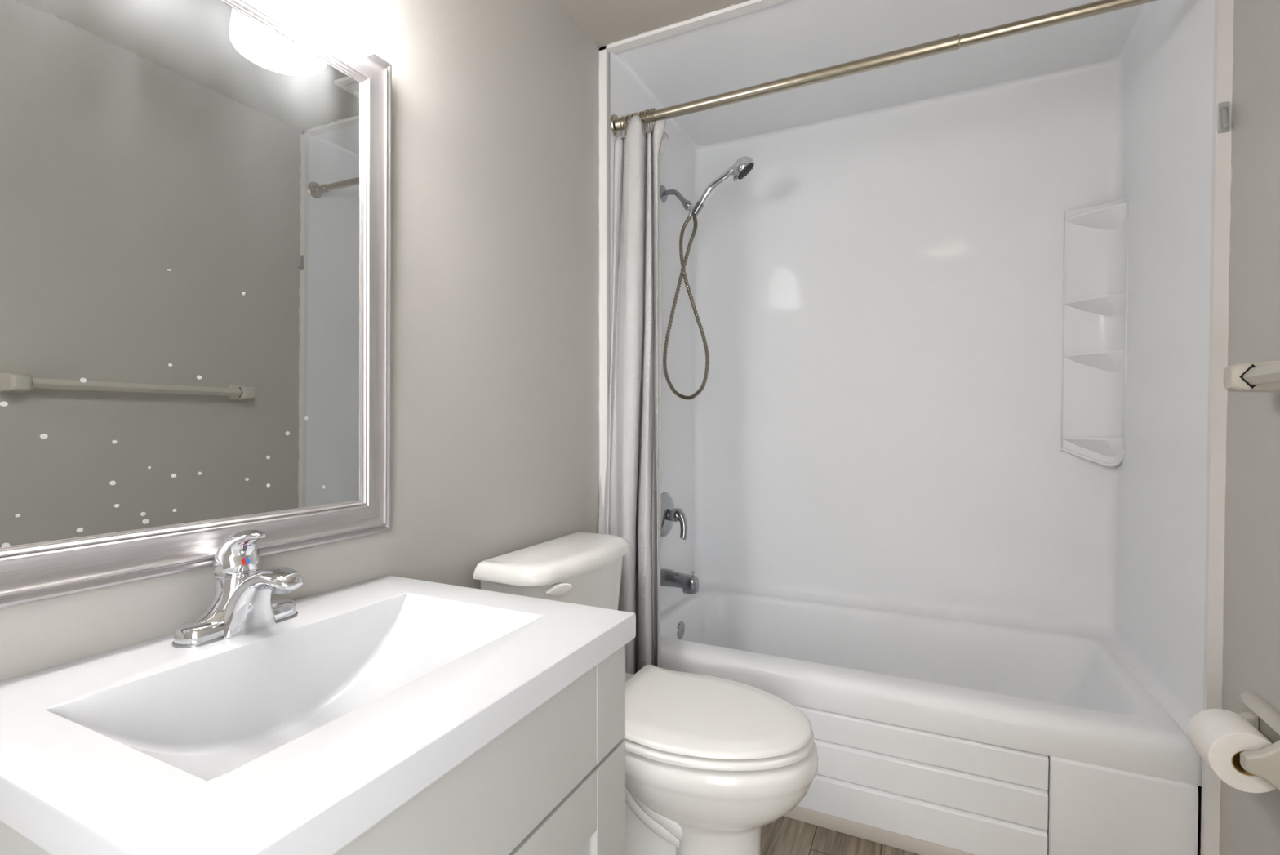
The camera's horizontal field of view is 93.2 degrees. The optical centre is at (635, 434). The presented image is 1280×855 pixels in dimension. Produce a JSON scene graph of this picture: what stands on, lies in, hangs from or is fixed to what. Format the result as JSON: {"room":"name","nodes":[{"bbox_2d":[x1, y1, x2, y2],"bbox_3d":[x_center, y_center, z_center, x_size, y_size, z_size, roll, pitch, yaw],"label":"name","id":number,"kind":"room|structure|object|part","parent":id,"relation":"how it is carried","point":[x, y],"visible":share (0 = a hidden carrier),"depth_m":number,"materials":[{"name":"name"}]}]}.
{"room":"bathroom","nodes":[
{"label":"bathroom","id":0,"kind":"room"},
{"bbox_2d":[0,0,599,681],"bbox_3d":[-0.446,-0.055,1.392,0.100,2.337,3.210,0,1,26],"label":"wall","id":1,"kind":"structure","parent":0,"point":[495,143],"depth_m":1.41,"materials":[{"name":"beige paint"}]},
{"bbox_2d":[0,0,391,608],"bbox_3d":[-0.613,-0.253,0.879,0.025,0.893,0.638,1,1,26],"label":"wall mirror","id":2,"kind":"object","parent":1,"relation":"attached to","point":[195,195],"visible":0.92,"depth_m":0.84,"materials":[{"name":"grey metal"}]},
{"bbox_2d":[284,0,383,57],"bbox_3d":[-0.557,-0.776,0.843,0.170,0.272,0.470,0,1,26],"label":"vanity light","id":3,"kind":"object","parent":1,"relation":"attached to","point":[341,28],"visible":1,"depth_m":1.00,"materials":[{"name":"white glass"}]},
{"bbox_2d":[598,45,610,511],"bbox_3d":[-0.099,-0.065,1.959,0.026,2.337,0.040,0,1,26],"label":"trim","id":4,"kind":"structure","parent":1,"relation":"attached to","point":[604,68],"depth_m":1.94,"materials":[{"name":"white paint"}]},
{"bbox_2d":[599,0,789,53],"bbox_3d":[0.574,-1.222,1.608,1.524,0.011,0.043,0,1,26],"label":"trim","id":5,"kind":"structure","parent":1,"relation":"attached to","point":[735,10],"depth_m":1.81,"materials":[{"name":"white paint"}]},
{"bbox_2d":[557,0,750,47],"bbox_3d":[0.261,-1.246,0.969,1.724,0.060,3.310,0,1,26],"label":"ceiling","id":6,"kind":"structure","parent":0,"point":[606,22],"depth_m":1.77,"materials":[{"name":"beige paint"}]},
{"bbox_2d":[760,815,919,854],"bbox_3d":[0.248,1.151,0.985,1.724,0.060,3.250,0,1,26],"label":"floor","id":7,"kind":"structure","parent":0,"point":[785,835],"depth_m":1.65,"materials":[{"name":"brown wood"}]},
{"bbox_2d":[0,644,625,854],"bbox_3d":[-0.389,0.726,0.801,0.527,0.797,0.622,0,1,26],"label":"vanity cabinet","id":8,"kind":"object","parent":7,"relation":"on","point":[553,782],"visible":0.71,"depth_m":0.74,"materials":[{"name":"grey paint"}]},
{"bbox_2d":[0,574,635,854],"bbox_3d":[-0.384,0.349,0.790,0.545,0.132,0.634,0,1,26],"label":"sink","id":9,"kind":"object","parent":8,"relation":"in","point":[299,735],"visible":1,"depth_m":0.68,"materials":[{"name":"white ceramic"}]},
{"bbox_2d":[172,528,303,648],"bbox_3d":[-0.533,0.209,0.858,0.159,0.146,0.168,0,1,26],"label":"faucet","id":10,"kind":"object","parent":9,"relation":"on","point":[242,603],"visible":1,"depth_m":0.85,"materials":[{"name":"silver metal"}]},
{"bbox_3d":[-0.575,0.268,0.879,0.052,0.022,0.164,0,1,26],"label":"plate","id":11,"kind":"part","parent":10,"relation":"part of","materials":[{"name":"silver metal"}]},
{"bbox_3d":[-0.565,0.166,0.873,0.087,0.061,0.058,0,1,26],"label":"lever","id":12,"kind":"part","parent":10,"relation":"part of","materials":[{"name":"silver metal"}]},
{"bbox_3d":[-0.521,0.234,0.852,0.132,0.097,0.082,0,1,26],"label":"spout","id":13,"kind":"part","parent":10,"relation":"part of","materials":[{"name":"silver metal"}]},
{"bbox_3d":[-0.160,0.408,0.683,0.018,0.150,0.620,0,1,26],"label":"drawer","id":14,"kind":"part","parent":8,"relation":"part of","materials":[{"name":"grey paint"}]},
{"bbox_3d":[-0.091,0.748,0.829,0.018,0.522,0.308,0,1,26],"label":"door","id":15,"kind":"part","parent":8,"relation":"part of","materials":[{"name":"grey paint"}]},
{"bbox_2d":[473,531,818,854],"bbox_3d":[0.057,0.701,1.437,0.724,0.823,0.474,0,1,26],"label":"toilet","id":16,"kind":"object","parent":7,"relation":"on","point":[711,761],"visible":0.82,"depth_m":1.31,"materials":[{"name":"white glazed porcelain"},{"name":"white plastic"}]},
{"bbox_3d":[-0.179,0.494,1.549,0.187,0.341,0.440,0,1,26],"label":"tank","id":17,"kind":"part","parent":16,"relation":"part of","materials":[{"name":"white ceramic"}]},
{"bbox_3d":[-0.174,0.308,1.544,0.210,0.041,0.474,0,1,26],"label":"tank lid","id":18,"kind":"part","parent":16,"relation":"part of","materials":[{"name":"white ceramic"}]},
{"bbox_3d":[-0.174,0.347,1.361,0.024,0.025,0.080,1,1,40],"label":"flush lever","id":19,"kind":"part","parent":16,"relation":"part of","materials":[{"name":"white plastic"}]},
{"bbox_3d":[0.163,0.664,1.400,0.484,0.024,0.386,0,1,26],"label":"seat","id":20,"kind":"part","parent":16,"relation":"part of","materials":[{"name":"white plastic"}]},
{"bbox_3d":[0.162,0.641,1.399,0.477,0.024,0.378,0,1,26],"label":"lid","id":21,"kind":"part","parent":16,"relation":"part of","materials":[{"name":"white plastic"}]},
{"bbox_3d":[0.172,0.895,1.399,0.481,0.438,0.380,0,1,26],"label":"bowl","id":22,"kind":"part","parent":16,"relation":"part of","materials":[{"name":"white ceramic"}]},
{"bbox_2d":[609,0,1214,854],"bbox_3d":[0.759,-0.066,2.007,1.522,2.336,0.836,0,1,26],"label":"shower","id":23,"kind":"object","parent":7,"relation":"on","point":[936,473],"visible":0.76,"depth_m":2.10,"materials":[{"name":"white plastic"}]},
{"bbox_2d":[660,492,687,539],"bbox_3d":[0.157,0.312,2.326,0.103,0.174,0.174,0,1,26],"label":"shower valve","id":24,"kind":"object","parent":23,"relation":"attached to","point":[669,514],"visible":0.95,"depth_m":2.31,"materials":[{"name":"grey metal"}]},
{"bbox_3d":[0.135,0.312,2.337,0.028,0.044,0.044,0,1,26],"label":"stem","id":25,"kind":"part","parent":24,"relation":"part of","materials":[{"name":"silver metal"}]},
{"bbox_3d":[0.178,0.341,2.310,0.053,0.117,0.048,1,1,40],"label":"lever","id":26,"kind":"part","parent":24,"relation":"part of","materials":[{"name":"grey metal"}]},
{"bbox_2d":[660,568,698,594],"bbox_3d":[0.166,0.556,2.300,0.144,0.085,0.064,0,1,26],"label":"tub spout","id":27,"kind":"object","parent":23,"relation":"attached to","point":[689,583],"visible":0.98,"depth_m":2.28,"materials":[{"name":"silver metal"}]},
{"bbox_2d":[676,620,684,639],"bbox_3d":[0.174,0.746,2.300,0.017,0.072,0.072,0,1,26],"label":"overflow plate","id":28,"kind":"object","parent":23,"relation":"attached to","point":[681,626],"visible":0.95,"depth_m":2.29,"materials":[{"name":"grey metal"}]},
{"bbox_2d":[659,155,754,399],"bbox_3d":[0.260,-0.557,2.232,0.364,0.856,0.084,1,1,30],"label":"shower","id":29,"kind":"object","parent":23,"relation":"attached to","point":[743,166],"visible":1,"depth_m":2.25,"materials":[{"name":"silver metal"}]},
{"bbox_3d":[0.151,-0.897,2.291,0.094,0.065,0.021,1,1,29],"label":"shower arm","id":30,"kind":"part","parent":29,"relation":"part of","materials":[{"name":"silver metal"}]},
{"bbox_2d":[692,200,704,215],"bbox_3d":[0.232,-0.839,2.246,0.047,0.050,0.031,0,1,26],"label":"holder","id":31,"kind":"object","parent":29,"relation":"on","point":[696,208],"depth_m":2.24,"materials":[{"name":"silver metal"}]},
{"bbox_3d":[0.293,-0.893,2.206,0.188,0.152,0.036,1,1,32],"label":"handle","id":32,"kind":"part","parent":29,"relation":"part of","materials":[{"name":"silver metal"}]},
{"bbox_2d":[610,0,1158,137],"bbox_3d":[0.593,-0.994,1.642,1.466,0.068,0.068,0,1,26],"label":"curtain rod","id":33,"kind":"object","parent":23,"relation":"attached to","point":[954,42],"visible":0.91,"depth_m":1.60,"materials":[{"name":"silver metal"}]},
{"bbox_2d":[620,115,625,139],"bbox_3d":[-0.036,-0.983,1.949,0.007,0.081,0.044,1,1,31],"label":"curtain hook","id":34,"kind":"object","parent":33,"relation":"hanging from","point":[621,116],"visible":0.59,"depth_m":1.93,"materials":[{"name":"silver metal"}]},
{"bbox_2d":[598,115,668,674],"bbox_3d":[-0.018,0.003,1.898,0.219,2.003,0.167,0,1,26],"label":"shower curtain","id":35,"kind":"object","parent":34,"relation":"hanging from","point":[631,511],"visible":0.77,"depth_m":1.89,"materials":[{"name":"grey fabric"}]},
{"bbox_2d":[625,114,630,137],"bbox_3d":[-0.018,-0.983,1.941,0.007,0.081,0.044,1,1,40],"label":"curtain hook","id":36,"kind":"object","parent":33,"relation":"hanging from","point":[627,115],"visible":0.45,"depth_m":1.93,"materials":[{"name":"silver metal"}]},
{"bbox_2d":[644,110,648,137],"bbox_3d":[0.035,-0.983,1.915,0.007,0.081,0.044,0,1,14],"label":"curtain hook","id":37,"kind":"object","parent":33,"relation":"hanging from","point":[645,110],"visible":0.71,"depth_m":1.90,"materials":[{"name":"silver metal"}]},
{"bbox_2d":[645,109,653,133],"bbox_3d":[0.043,-0.983,1.911,0.007,0.081,0.044,1,1,32],"label":"curtain hook","id":38,"kind":"object","parent":33,"relation":"hanging from","point":[647,110],"visible":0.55,"depth_m":1.89,"materials":[{"name":"silver metal"}]},
{"bbox_2d":[648,108,653,134],"bbox_3d":[0.052,-0.982,1.906,0.007,0.081,0.044,1,1,30],"label":"curtain hook","id":39,"kind":"object","parent":33,"relation":"hanging from","point":[650,109],"visible":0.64,"depth_m":1.89,"materials":[{"name":"silver metal"}]},
{"bbox_2d":[651,107,655,132],"bbox_3d":[0.061,-0.982,1.902,0.007,0.081,0.044,1,1,29],"label":"curtain hook","id":40,"kind":"object","parent":33,"relation":"hanging from","point":[654,108],"visible":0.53,"depth_m":1.88,"materials":[{"name":"silver metal"}]},
{"bbox_2d":[660,587,1202,786],"bbox_3d":[0.764,0.845,2.011,1.500,0.345,0.770,0,1,26],"label":"tub","id":41,"kind":"object","parent":23,"relation":"in","point":[890,695],"depth_m":1.72,"materials":[{"name":"white plastic"}]},
{"bbox_2d":[1062,435,1123,457],"bbox_3d":[1.516,0.042,2.006,0.056,0.066,0.183,-1,1,-38],"label":"corner shelf","id":42,"kind":"object","parent":23,"relation":"attached to","point":[1072,446],"depth_m":2.01,"materials":[{"name":"white plastic"}]},
{"bbox_2d":[1063,349,1124,371],"bbox_3d":[1.516,-0.238,2.001,0.056,0.066,0.183,-1,1,-38],"label":"corner shelf","id":43,"kind":"object","parent":23,"relation":"attached to","point":[1074,360],"depth_m":2.00,"materials":[{"name":"white plastic"}]},
{"bbox_2d":[1063,292,1125,316],"bbox_3d":[1.516,-0.418,1.998,0.056,0.066,0.183,-1,1,-38],"label":"corner shelf","id":44,"kind":"object","parent":23,"relation":"attached to","point":[1105,304],"depth_m":2.00,"materials":[{"name":"white plastic"}]},
{"bbox_2d":[1065,202,1126,230],"bbox_3d":[1.516,-0.700,1.993,0.056,0.066,0.183,-1,1,-38],"label":"corner shelf","id":45,"kind":"object","parent":23,"relation":"attached to","point":[1113,217],"depth_m":1.98,"materials":[{"name":"white plastic"}]},
{"bbox_2d":[1197,0,1279,854],"bbox_3d":[1.013,-0.043,0.678,0.100,2.337,3.210,0,1,26],"label":"wall","id":46,"kind":"structure","parent":0,"point":[1250,822],"depth_m":1.18,"materials":[{"name":"beige paint"}]},
{"bbox_2d":[1200,0,1234,854],"bbox_3d":[1.244,-0.053,1.293,0.025,2.337,0.025,0,1,26],"label":"trim","id":47,"kind":"structure","parent":46,"relation":"attached to","point":[1221,178],"depth_m":1.29,"materials":[{"name":"white paint"}]},
{"bbox_2d":[1217,101,1229,133],"bbox_3d":[1.237,-0.668,1.270,0.018,0.063,0.023,0,1,26],"label":"hook","id":48,"kind":"object","parent":46,"relation":"attached to","point":[1224,107],"visible":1,"depth_m":1.27,"materials":[{"name":"white plastic"}]},
{"bbox_2d":[1223,360,1279,395],"bbox_3d":[0.957,-0.096,0.776,0.085,0.062,0.709,0,1,26],"label":"towel bar","id":49,"kind":"object","parent":46,"relation":"attached to","point":[1259,376],"visible":1,"depth_m":1.05,"materials":[{"name":"white plastic"}]},
{"bbox_2d":[1239,364,1256,388],"bbox_3d":[1.073,-0.101,1.053,0.034,0.043,0.001,0,1,26],"label":"arrow","id":50,"kind":"object","parent":49,"relation":"attached to","point":[1244,369],"depth_m":1.06,"materials":[{"name":"black"}]},
{"bbox_2d":[1237,690,1279,794],"bbox_3d":[1.112,0.560,1.097,0.078,0.127,0.226,0,1,26],"label":"toilet paper holder","id":51,"kind":"object","parent":46,"relation":"attached to","point":[1264,762],"visible":0.56,"depth_m":1.05,"materials":[{"name":"white plastic"}]},
{"bbox_2d":[1186,708,1275,792],"bbox_3d":[1.081,0.568,1.093,0.103,0.103,0.104,0,1,26],"label":"toilet paper roll","id":52,"kind":"object","parent":51,"relation":"on","point":[1218,735],"visible":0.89,"depth_m":1.06,"materials":[{"name":"white paper"}]},
{"bbox_3d":[1.132,0.556,1.150,0.067,0.068,0.022,0,1,26],"label":"arm","id":53,"kind":"part","parent":51,"relation":"part of","materials":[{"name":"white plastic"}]},
{"bbox_3d":[1.068,0.558,1.020,0.067,0.110,0.022,0,1,26],"label":"arm","id":54,"kind":"part","parent":51,"relation":"part of","materials":[{"name":"white plastic"}]}
]}

